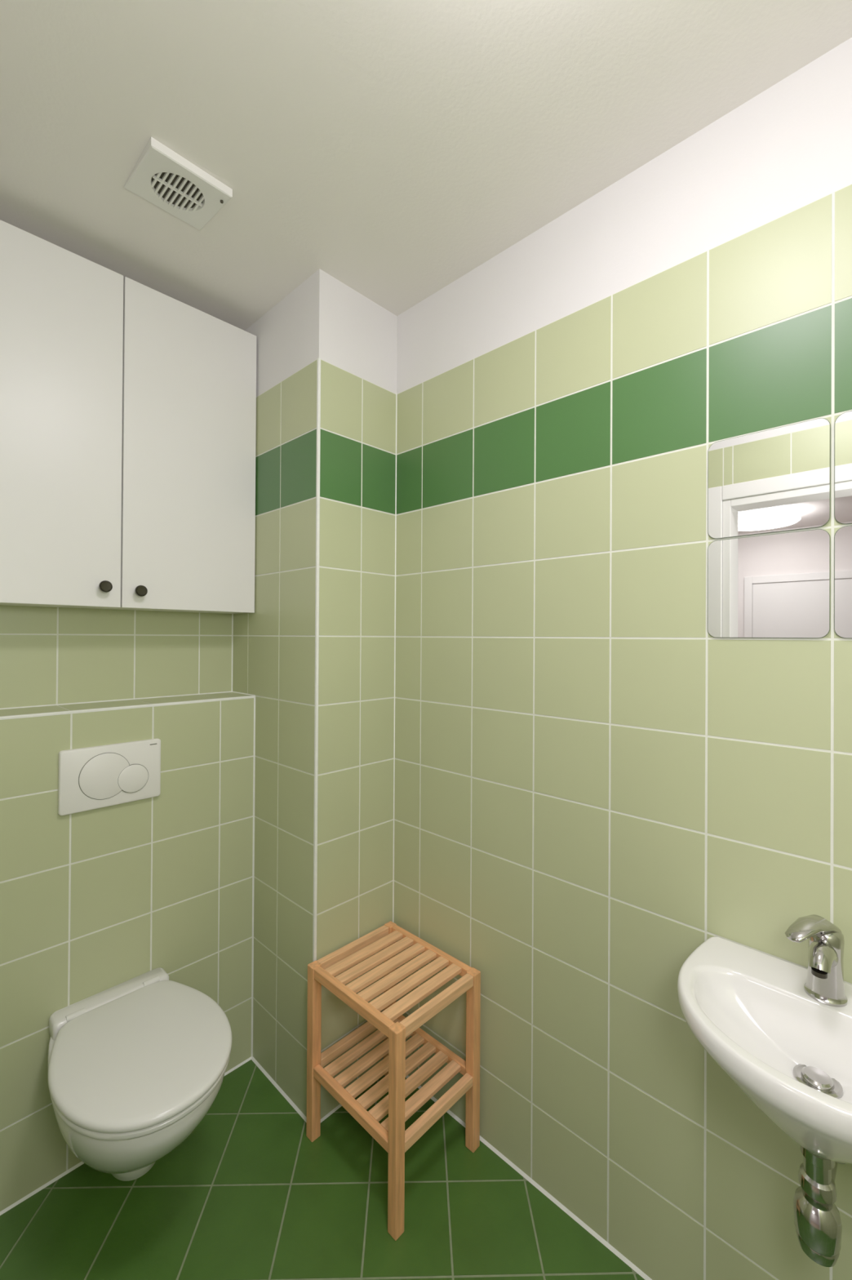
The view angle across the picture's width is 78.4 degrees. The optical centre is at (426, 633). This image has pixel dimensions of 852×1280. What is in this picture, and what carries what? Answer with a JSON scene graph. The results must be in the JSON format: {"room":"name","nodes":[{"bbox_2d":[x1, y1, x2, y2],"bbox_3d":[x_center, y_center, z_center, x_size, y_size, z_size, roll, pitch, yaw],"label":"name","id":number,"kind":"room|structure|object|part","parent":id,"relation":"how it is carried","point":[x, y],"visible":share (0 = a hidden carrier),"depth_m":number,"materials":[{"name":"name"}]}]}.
{"room":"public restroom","nodes":[
{"label":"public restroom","id":0,"kind":"room"},
{"bbox_2d":[0,604,231,708],"bbox_3d":[-0.985,0.172,1.614,0.100,2.460,1.374,0,0,44],"label":"wall","id":1,"kind":"structure","parent":0,"point":[49,655],"depth_m":1.57,"materials":[{"name":"green tile"}]},
{"bbox_2d":[0,219,256,613],"bbox_3d":[-0.893,-0.536,1.497,0.191,0.924,0.801,0,0,44],"label":"upper cabinet","id":2,"kind":"object","parent":1,"relation":"attached to","point":[128,407],"depth_m":1.44,"materials":[{"name":"white wood"}]},
{"bbox_2d":[0,692,253,1211],"bbox_3d":[-0.967,0.802,1.445,0.166,1.200,0.965,0,0,44],"label":"wall","id":3,"kind":"structure","parent":0,"point":[92,902],"depth_m":1.43,"materials":[{"name":"green tile"}]},
{"bbox_2d":[57,738,160,816],"bbox_3d":[-0.855,0.385,1.427,0.019,0.166,0.246,0,0,44],"label":"flush plate","id":4,"kind":"object","parent":3,"relation":"attached to","point":[95,777],"visible":1,"depth_m":1.41,"materials":[{"name":"white plastic"}]},
{"bbox_2d":[0,695,253,719],"bbox_3d":[-0.906,0.205,1.393,0.008,0.008,0.964,0,0,44],"label":"trim","id":5,"kind":"structure","parent":3,"relation":"attached to","point":[22,716],"depth_m":1.44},
{"bbox_2d":[48,968,231,1181],"bbox_3d":[-0.685,1.125,1.254,0.505,0.322,0.366,0,0,44],"label":"wall-hung toilet","id":6,"kind":"object","parent":3,"relation":"attached to","point":[135,1065],"visible":1,"depth_m":1.17,"materials":[{"name":"ceramic"}]},
{"bbox_3d":[-0.690,1.147,1.259,0.492,0.278,0.348,0,0,44],"label":"bowl","id":7,"kind":"part","parent":6,"relation":"part of","materials":[{"name":"white ceramic"}]},
{"bbox_2d":[232,268,397,1119],"bbox_3d":[-0.395,0.177,1.787,0.519,2.460,0.309,0,0,44],"label":"wall","id":8,"kind":"structure","parent":0,"point":[353,337],"depth_m":1.61,"materials":[{"name":"green tile"}]},
{"bbox_2d":[312,357,320,961],"bbox_3d":[-0.315,0.306,1.500,0.008,2.200,0.008,0,0,44],"label":"trim","id":9,"kind":"structure","parent":8,"relation":"attached to","point":[318,364],"depth_m":1.50,"materials":[{"name":"white plastic"}]},
{"bbox_2d":[0,393,652,1279],"bbox_3d":[-0.002,0.306,1.228,2.606,2.200,0.914,0,0,13],"label":"trim","id":10,"kind":"structure","parent":8,"relation":"attached to","point":[511,1164],"depth_m":1.61,"materials":[{"name":"white plastic"}]},
{"bbox_2d":[0,1059,644,1279],"bbox_3d":[-0.100,1.434,0.821,2.477,0.060,1.471,0,0,44],"label":"floor","id":11,"kind":"structure","parent":0,"point":[247,1195],"depth_m":1.27,"materials":[{"name":"green tile"}]},
{"bbox_2d":[306,921,480,1240],"bbox_3d":[-0.092,1.167,1.450,0.368,0.480,0.316,0,0,44],"label":"stool","id":12,"kind":"object","parent":11,"relation":"on","point":[394,1028],"visible":1,"depth_m":1.42,"materials":[{"name":"brown wood"}]},
{"bbox_3d":[-0.314,1.165,1.463,0.029,0.480,0.029,0,0,44],"label":"leg","id":13,"kind":"part","parent":12,"relation":"part of","materials":[{"name":"brown wood"}]},
{"bbox_3d":[-0.194,1.211,1.344,0.309,0.025,0.020,0,0,44],"label":"rail","id":14,"kind":"part","parent":12,"relation":"part of","materials":[{"name":"brown wood"}]},
{"bbox_3d":[-0.192,0.940,1.345,0.309,0.027,0.020,0,0,44],"label":"rail","id":15,"kind":"part","parent":12,"relation":"part of","materials":[{"name":"brown wood"}]},
{"bbox_3d":[-0.115,1.168,1.670,0.029,0.480,0.029,0,0,44],"label":"leg","id":16,"kind":"part","parent":12,"relation":"part of","materials":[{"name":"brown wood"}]},
{"bbox_3d":[-0.069,1.166,1.229,0.029,0.480,0.029,0,0,44],"label":"leg","id":17,"kind":"part","parent":12,"relation":"part of","materials":[{"name":"brown wood"}]},
{"bbox_3d":[0.010,0.943,1.556,0.309,0.027,0.020,0,0,44],"label":"rail","id":18,"kind":"part","parent":12,"relation":"part of","materials":[{"name":"brown wood"}]},
{"bbox_3d":[0.008,1.214,1.555,0.309,0.025,0.020,0,0,44],"label":"rail","id":19,"kind":"part","parent":12,"relation":"part of","materials":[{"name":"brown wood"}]},
{"bbox_3d":[0.129,1.168,1.436,0.029,0.480,0.029,0,0,44],"label":"leg","id":20,"kind":"part","parent":12,"relation":"part of","materials":[{"name":"brown wood"}]},
{"bbox_2d":[0,0,851,330],"bbox_3d":[-0.085,-1.096,0.834,2.477,0.080,1.471,0,0,44],"label":"ceiling","id":21,"kind":"structure","parent":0,"point":[392,149],"depth_m":1.06,"materials":[{"name":"paint"}]},
{"bbox_2d":[124,136,232,230],"bbox_3d":[-0.587,-1.046,1.237,0.180,0.022,0.180,0,0,44],"label":"ceiling exhaust vent","id":22,"kind":"object","parent":21,"relation":"attached to","point":[161,176],"depth_m":1.22,"materials":[{"name":"white plastic"}]},
{"bbox_2d":[393,36,851,1279],"bbox_3d":[0.382,0.179,1.323,2.477,2.460,0.100,0,0,44],"label":"wall","id":23,"kind":"structure","parent":0,"point":[595,786],"depth_m":1.18,"materials":[{"name":"green tile"}]},
{"bbox_2d":[677,936,851,1267],"bbox_3d":[0.603,0.783,0.806,0.410,0.356,0.330,0,0,44],"label":"washbasin","id":24,"kind":"object","parent":23,"relation":"attached to","point":[789,1051],"visible":1,"depth_m":0.83,"materials":[{"name":"white ceramic"}]},
{"bbox_2d":[677,936,851,1164],"bbox_3d":[0.604,0.684,0.807,0.410,0.158,0.330,0,0,44],"label":"basin","id":25,"kind":"object","parent":24,"relation":"in","point":[789,1051],"depth_m":0.85,"materials":[{"name":"white ceramic"}]},
{"bbox_2d":[785,914,848,1007],"bbox_3d":[0.649,0.540,0.863,0.108,0.130,0.062,1,0,-31],"label":"faucet","id":26,"kind":"object","parent":24,"relation":"on","point":[824,984],"visible":1,"depth_m":0.85,"materials":[{"name":"silver metal"}]},
{"bbox_3d":[0.642,0.489,0.867,0.099,0.027,0.042,0,0,-21],"label":"lever","id":27,"kind":"part","parent":26,"relation":"part of","materials":[{"name":"silver metal"}]},
{"bbox_3d":[0.647,0.529,0.852,0.038,0.057,0.093,0,0,44],"label":"spout","id":28,"kind":"part","parent":26,"relation":"part of","materials":[{"name":"silver metal"}]},
{"bbox_3d":[0.666,0.899,0.872,0.028,0.028,0.130,0,0,44],"label":"waste arm","id":29,"kind":"part","parent":24,"relation":"part of","materials":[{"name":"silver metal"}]},
{"bbox_2d":[707,410,851,638],"bbox_3d":[0.722,-0.191,0.928,0.404,0.397,0.004,0,0,44],"label":"wall mirror","id":30,"kind":"object","parent":23,"relation":"attached to","point":[778,585],"visible":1,"depth_m":0.98,"materials":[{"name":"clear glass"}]}
]}

